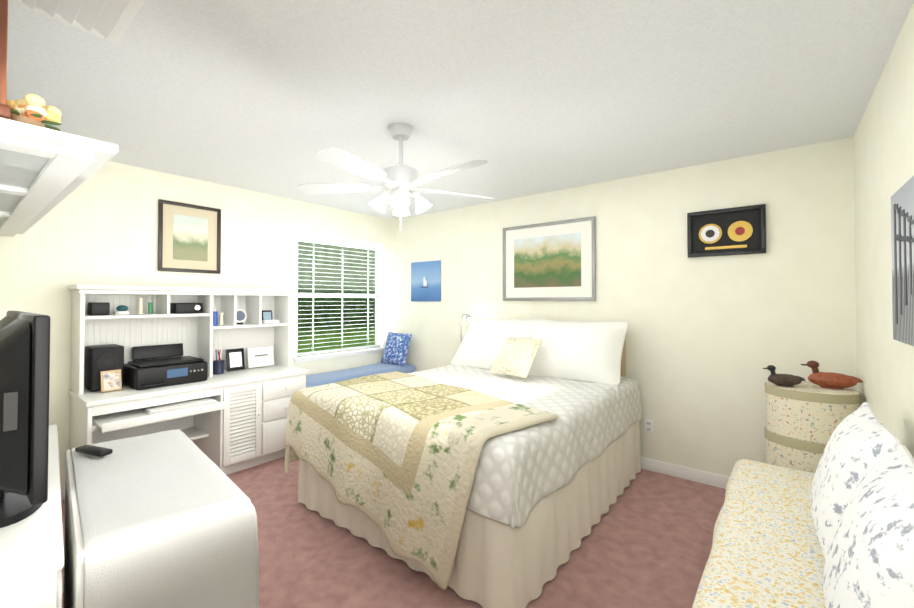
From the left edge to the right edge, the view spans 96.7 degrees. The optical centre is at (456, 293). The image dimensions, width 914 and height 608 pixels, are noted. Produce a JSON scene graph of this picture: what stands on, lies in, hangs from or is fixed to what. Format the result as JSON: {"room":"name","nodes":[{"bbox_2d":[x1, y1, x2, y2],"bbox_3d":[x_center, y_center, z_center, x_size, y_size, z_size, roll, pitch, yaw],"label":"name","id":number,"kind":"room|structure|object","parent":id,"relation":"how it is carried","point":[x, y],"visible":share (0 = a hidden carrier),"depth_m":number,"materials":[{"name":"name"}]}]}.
{"room":"bedroom","nodes":[
{"label":"bedroom","id":0,"kind":"room"},
{"bbox_2d":[0,161,391,486],"bbox_3d":[-2.116,0.232,3.750,0.100,2.440,3.970,-1,-1,38],"label":"wall","id":1,"kind":"structure","parent":0,"point":[99,226],"depth_m":3.19,"materials":[{"name":"paint"}]},
{"bbox_2d":[61,485,64,499],"bbox_3d":[-2.084,1.403,3.681,0.014,0.095,3.930,-1,-1,38],"label":"baseboard","id":2,"kind":"structure","parent":1,"relation":"attached to","point":[62,487],"depth_m":2.83,"materials":[{"name":"white wood"}]},
{"bbox_2d":[158,199,220,273],"bbox_3d":[-2.268,-0.473,3.463,0.025,0.580,0.465,-1,-1,38],"label":"framed picture","id":3,"kind":"object","parent":1,"relation":"attached to","point":[189,237],"visible":1,"depth_m":3.45,"materials":[{"name":"black"}]},
{"bbox_2d":[293,232,384,362],"bbox_3d":[-1.334,0.045,4.709,0.135,1.362,1.230,-1,-1,38],"label":"window","id":4,"kind":"structure","parent":1,"relation":"in","point":[378,296],"depth_m":4.88,"materials":[{"name":"white"}]},
{"bbox_2d":[61,457,725,607],"bbox_3d":[-0.386,1.480,2.355,4.520,0.100,4.170,-1,-1,38],"label":"floor","id":5,"kind":"structure","parent":0,"point":[647,541],"depth_m":2.20,"materials":[{"name":"carpet"}]},
{"bbox_2d":[0,425,63,607],"bbox_3d":[-1.715,1.039,1.374,1.550,0.750,0.534,-1,-1,45],"label":"tv stand","id":6,"kind":"object","parent":5,"relation":"on","point":[31,556],"visible":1,"depth_m":1.04,"materials":[{"name":"white paint"}]},
{"bbox_2d":[0,311,50,527],"bbox_3d":[-1.482,0.361,1.316,0.800,0.600,0.218,-1,-1,38],"label":"tv","id":7,"kind":"object","parent":6,"relation":"on","point":[24,384],"visible":1,"depth_m":1.10,"materials":[{"name":"black plastic"}]},
{"bbox_2d":[64,429,258,607],"bbox_3d":[-1.206,1.029,1.585,1.110,0.777,0.450,-1,-1,45],"label":"chest","id":8,"kind":"object","parent":5,"relation":"on","point":[166,519],"visible":1,"depth_m":1.29,"materials":[{"name":"white"}]},
{"bbox_2d":[68,284,308,474],"bbox_3d":[-1.995,0.694,3.238,0.695,1.500,1.540,-1,-1,38],"label":"desk","id":9,"kind":"object","parent":5,"relation":"on","point":[240,424],"visible":0.75,"depth_m":3.23,"materials":[{"name":"white paint"}]},
{"bbox_2d":[88,302,109,314],"bbox_3d":[-2.546,0.105,2.887,0.120,0.090,0.100,-1,-1,38],"label":"box","id":10,"kind":"object","parent":9,"relation":"on","point":[98,308],"depth_m":2.85,"materials":[{"name":"black plastic"}]},
{"bbox_2d":[84,344,123,391],"bbox_3d":[-2.519,0.521,2.903,0.234,0.300,0.180,-1,-1,38],"label":"speaker","id":11,"kind":"object","parent":9,"relation":"on","point":[100,358],"visible":0.92,"depth_m":2.82,"materials":[{"name":"black plastic"}]},
{"bbox_2d":[100,369,121,391],"bbox_3d":[-2.393,0.598,2.808,0.059,0.138,0.110,-1,-1,38],"label":"photo","id":12,"kind":"object","parent":9,"relation":"on","point":[111,380],"visible":0.96,"depth_m":2.80,"materials":[{"name":"brown paper"}]},
{"bbox_2d":[113,305,130,314],"bbox_3d":[-2.457,0.116,2.982,0.099,0.069,0.099,-1,-1,32],"label":"bowl","id":13,"kind":"object","parent":9,"relation":"on","point":[122,309],"depth_m":2.95,"materials":[{"name":"teal ceramic"}]},
{"bbox_2d":[137,298,142,313],"bbox_3d":[-2.397,0.090,3.075,0.036,0.126,0.036,-1,-1,32],"label":"candle","id":14,"kind":"object","parent":9,"relation":"on","point":[140,304],"depth_m":3.06,"materials":[{"name":"beige wax"}]},
{"bbox_2d":[148,301,152,313],"bbox_3d":[-2.352,0.103,3.115,0.028,0.102,0.028,-1,-1,38],"label":"bottle","id":15,"kind":"object","parent":9,"relation":"on","point":[150,304],"depth_m":3.10,"materials":[{"name":"green plastic"}]},
{"bbox_2d":[124,343,206,389],"bbox_3d":[-2.218,0.538,3.098,0.439,0.273,0.450,-1,-1,38],"label":"printer","id":16,"kind":"object","parent":9,"relation":"on","point":[142,373],"visible":0.96,"depth_m":3.03,"materials":[{"name":"black plastic"}]},
{"bbox_2d":[143,398,216,414],"bbox_3d":[-1.986,0.805,2.929,0.150,0.024,0.420,-1,-1,38],"label":"keyboard","id":17,"kind":"object","parent":9,"relation":"on","point":[174,406],"visible":0.98,"depth_m":2.88,"materials":[{"name":"grey plastic"}]},
{"bbox_2d":[171,303,201,313],"bbox_3d":[-2.201,0.114,3.308,0.135,0.085,0.190,-1,-1,38],"label":"radio","id":18,"kind":"object","parent":9,"relation":"on","point":[177,308],"visible":1,"depth_m":3.25,"materials":[{"name":"black plastic"}]},
{"bbox_2d":[213,308,220,325],"bbox_3d":[-2.064,0.194,3.460,0.044,0.150,0.044,-1,-1,32],"label":"bottle","id":19,"kind":"object","parent":9,"relation":"on","point":[215,313],"depth_m":3.45,"materials":[{"name":"blue plastic"}]},
{"bbox_2d":[213,350,224,373],"bbox_3d":[-2.037,0.578,3.471,0.092,0.205,0.092,-1,-1,38],"label":"pen cup","id":20,"kind":"object","parent":9,"relation":"on","point":[218,366],"visible":0.98,"depth_m":3.44,"materials":[{"name":"blue plastic"}]},
{"bbox_2d":[220,312,223,324],"bbox_3d":[-2.042,0.212,3.519,0.040,0.115,0.040,-1,-1,32],"label":"bottle","id":21,"kind":"object","parent":9,"relation":"on","point":[222,323],"depth_m":3.51,"materials":[{"name":"beige"}]},
{"bbox_2d":[226,348,244,370],"bbox_3d":[-1.984,0.583,3.621,0.087,0.188,0.150,-1,-1,38],"label":"picture frame","id":22,"kind":"object","parent":9,"relation":"on","point":[235,359],"visible":1,"depth_m":3.60,"materials":[{"name":"black"}]},
{"bbox_2d":[236,309,246,323],"bbox_3d":[-1.962,0.203,3.660,0.051,0.137,0.124,-1,-1,38],"label":"clock","id":23,"kind":"object","parent":9,"relation":"on","point":[241,316],"depth_m":3.66,"materials":[{"name":"white plastic"}]},
{"bbox_2d":[247,346,273,367],"bbox_3d":[-1.858,0.591,3.827,0.087,0.178,0.240,-1,-1,38],"label":"certificate","id":24,"kind":"object","parent":9,"relation":"on","point":[260,356],"visible":1,"depth_m":3.80,"materials":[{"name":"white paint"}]},
{"bbox_2d":[262,310,271,318],"bbox_3d":[-1.802,0.215,3.852,0.032,0.119,0.100,-1,-1,38],"label":"picture frame","id":25,"kind":"object","parent":9,"relation":"on","point":[266,314],"depth_m":3.85,"materials":[{"name":"blue"}]},
{"bbox_2d":[262,319,278,323],"bbox_3d":[-1.744,0.259,3.805,0.050,0.030,0.140,-1,-1,38],"label":"book","id":26,"kind":"object","parent":9,"relation":"on","point":[265,321],"depth_m":3.78,"materials":[{"name":"white"}]},
{"bbox_2d":[306,332,415,387],"bbox_3d":[-1.134,0.967,4.484,0.460,0.993,1.520,-1,-1,38],"label":"bench","id":27,"kind":"object","parent":5,"relation":"on","point":[395,353],"visible":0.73,"depth_m":4.78,"materials":[{"name":"blue fabric"}]},
{"bbox_2d":[381,332,411,365],"bbox_3d":[-0.744,0.669,4.971,0.428,0.391,0.192,-1,-1,38],"label":"pillow","id":28,"kind":"object","parent":27,"relation":"on","point":[397,344],"depth_m":4.89,"materials":[{"name":"blue fabric"}]},
{"bbox_2d":[284,317,641,607],"bbox_3d":[0.150,0.831,3.047,1.836,1.220,2.200,-1,-1,38],"label":"bed","id":29,"kind":"object","parent":5,"relation":"on","point":[496,463],"visible":1,"depth_m":2.26,"materials":[{"name":"white fabric"}]},
{"bbox_2d":[284,371,558,589],"bbox_3d":[-0.210,1.000,2.629,1.799,0.741,1.114,-1,-1,38],"label":"quilt","id":30,"kind":"object","parent":29,"relation":"on","point":[421,466],"depth_m":2.03,"materials":[{"name":"beige fabric"}]},
{"bbox_2d":[451,317,537,369],"bbox_3d":[0.343,0.468,3.867,0.858,0.483,0.398,-1,-1,38],"label":"pillow","id":31,"kind":"object","parent":29,"relation":"on","point":[483,339],"depth_m":3.78,"materials":[{"name":"white fabric"}]},
{"bbox_2d":[528,319,628,385],"bbox_3d":[0.962,0.461,3.376,0.853,0.483,0.392,-1,-1,38],"label":"pillow","id":32,"kind":"object","parent":29,"relation":"on","point":[572,351],"depth_m":3.24,"materials":[{"name":"white fabric"}]},
{"bbox_2d":[461,314,470,340],"bbox_3d":[0.050,0.836,4.338,0.268,1.250,0.260,-1,-1,38],"label":"floor lamp","id":33,"kind":"object","parent":5,"relation":"on","point":[468,316],"visible":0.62,"depth_m":4.32,"materials":[{"name":"silver metal"}]},
{"bbox_2d":[692,402,913,607],"bbox_3d":[1.210,0.925,1.427,0.625,0.980,2.349,-1,-1,38],"label":"daybed","id":34,"kind":"object","parent":5,"relation":"on","point":[835,529],"visible":1,"depth_m":1.34,"materials":[{"name":"beige fabric"}]},
{"bbox_2d":[810,402,899,559],"bbox_3d":[1.436,0.686,1.474,0.237,0.513,0.612,-1,-1,38],"label":"pillow","id":35,"kind":"object","parent":34,"relation":"on","point":[860,441],"depth_m":1.37,"materials":[{"name":"white fabric"}]},
{"bbox_2d":[823,445,913,607],"bbox_3d":[1.050,0.678,0.989,0.237,0.513,0.612,-1,-1,38],"label":"pillow","id":36,"kind":"object","parent":34,"relation":"on","point":[869,563],"depth_m":0.93,"materials":[{"name":"white fabric"}]},
{"bbox_2d":[764,382,860,472],"bbox_3d":[2.167,1.002,2.485,0.464,0.856,0.371,-1,-1,38],"label":"boxes","id":37,"kind":"object","parent":5,"relation":"on","point":[803,420],"visible":0.42,"depth_m":2.39,"materials":[{"name":"paper"}]},
{"bbox_2d":[763,365,804,386],"bbox_3d":[2.037,0.508,2.533,0.209,0.123,0.097,-1,-1,38],"label":"duck decoy","id":38,"kind":"object","parent":37,"relation":"on","point":[783,379],"visible":1,"depth_m":2.51,"materials":[{"name":"black wood"}]},
{"bbox_2d":[800,361,862,388],"bbox_3d":[2.271,0.490,2.468,0.284,0.157,0.103,-1,-1,38],"label":"duck decoy","id":39,"kind":"object","parent":37,"relation":"on","point":[830,380],"visible":1,"depth_m":2.44,"materials":[{"name":"brown wood"}]},
{"bbox_2d":[6,0,913,219],"bbox_3d":[-0.386,-1.060,2.395,4.520,0.100,4.170,-1,-1,38],"label":"ceiling","id":40,"kind":"structure","parent":0,"point":[521,97],"depth_m":1.97,"materials":[{"name":"paint"}]},
{"bbox_2d":[8,0,144,42],"bbox_3d":[-1.298,-1.013,1.343,0.480,0.025,0.370,-1,-1,38],"label":"ceiling vent","id":41,"kind":"object","parent":40,"relation":"in","point":[109,20],"visible":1,"depth_m":1.46,"materials":[{"name":"white"}]},
{"bbox_2d":[297,122,492,230],"bbox_3d":[-0.320,-0.697,2.427,1.222,0.625,1.247,-1,-1,38],"label":"ceiling fan","id":42,"kind":"object","parent":40,"relation":"hanging from","point":[401,180],"visible":1,"depth_m":2.39,"materials":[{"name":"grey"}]},
{"bbox_2d":[392,137,856,476],"bbox_3d":[0.880,0.235,3.968,4.520,2.440,0.100,-1,-1,38],"label":"wall","id":43,"kind":"structure","parent":0,"point":[709,339],"depth_m":3.16,"materials":[{"name":"paint"}]},
{"bbox_2d":[411,260,440,300],"bbox_3d":[-0.385,-0.151,4.889,0.480,0.480,0.033,-1,-1,38],"label":"framed picture","id":44,"kind":"object","parent":43,"relation":"attached to","point":[426,281],"visible":0.98,"depth_m":4.88,"materials":[{"name":"blue"}]},
{"bbox_2d":[503,216,595,300],"bbox_3d":[0.855,-0.311,3.912,0.960,0.750,0.025,-1,-1,38],"label":"landscape picture","id":45,"kind":"object","parent":43,"relation":"attached to","point":[552,261],"visible":0.98,"depth_m":3.87,"materials":[{"name":"green paper"}]},
{"bbox_2d":[644,419,653,433],"bbox_3d":[1.573,1.085,3.331,0.070,0.114,0.008,-1,-1,38],"label":"outlet","id":46,"kind":"object","parent":43,"relation":"attached to","point":[648,426],"visible":1,"depth_m":3.33,"materials":[{"name":"white plastic"}]},
{"bbox_2d":[641,457,728,488],"bbox_3d":[0.843,1.407,3.903,4.320,0.095,0.018,-1,-1,38],"label":"baseboard","id":47,"kind":"structure","parent":43,"relation":"attached to","point":[698,476],"depth_m":3.16,"materials":[{"name":"white wood"}]},
{"bbox_2d":[687,204,765,257],"bbox_3d":[1.984,-0.458,3.009,0.485,0.345,0.035,-1,-1,38],"label":"framed picture","id":48,"kind":"object","parent":43,"relation":"attached to","point":[732,231],"visible":1,"depth_m":3.00,"materials":[{"name":"black wood"}]},
{"bbox_2d":[853,3,913,457],"bbox_3d":[1.312,0.188,0.961,0.100,2.440,4.070,-1,-1,38],"label":"wall","id":49,"kind":"structure","parent":0,"point":[883,143],"depth_m":1.88,"materials":[{"name":"paint"}]},
{"bbox_2d":[891,176,913,345],"bbox_3d":[1.465,-0.113,1.259,0.019,0.580,1.000,-1,-1,38],"label":"framed picture","id":50,"kind":"object","parent":49,"relation":"attached to","point":[902,220],"visible":1,"depth_m":1.50,"materials":[{"name":"grey"}]},
{"bbox_3d":[-1.692,0.186,0.813,4.420,2.440,0.100,-1,-1,38],"label":"wall","id":51,"kind":"structure","parent":0,"visible":0},
{"bbox_2d":[0,0,118,236],"bbox_3d":[-2.154,-0.503,1.700,2.383,1.025,0.667,-1,-1,38],"label":"closet shelf","id":52,"kind":"object","parent":51,"relation":"attached to","point":[44,171],"visible":1,"depth_m":1.22,"materials":[{"name":"white wood"}]},
{"label":"outside","id":53,"kind":"structure","parent":0,"visible":0},
{"bbox_2d":[297,235,381,356],"bbox_3d":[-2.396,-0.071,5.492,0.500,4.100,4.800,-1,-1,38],"label":"window blinds","id":54,"kind":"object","parent":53,"point":[349,312],"depth_m":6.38,"materials":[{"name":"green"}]}
]}

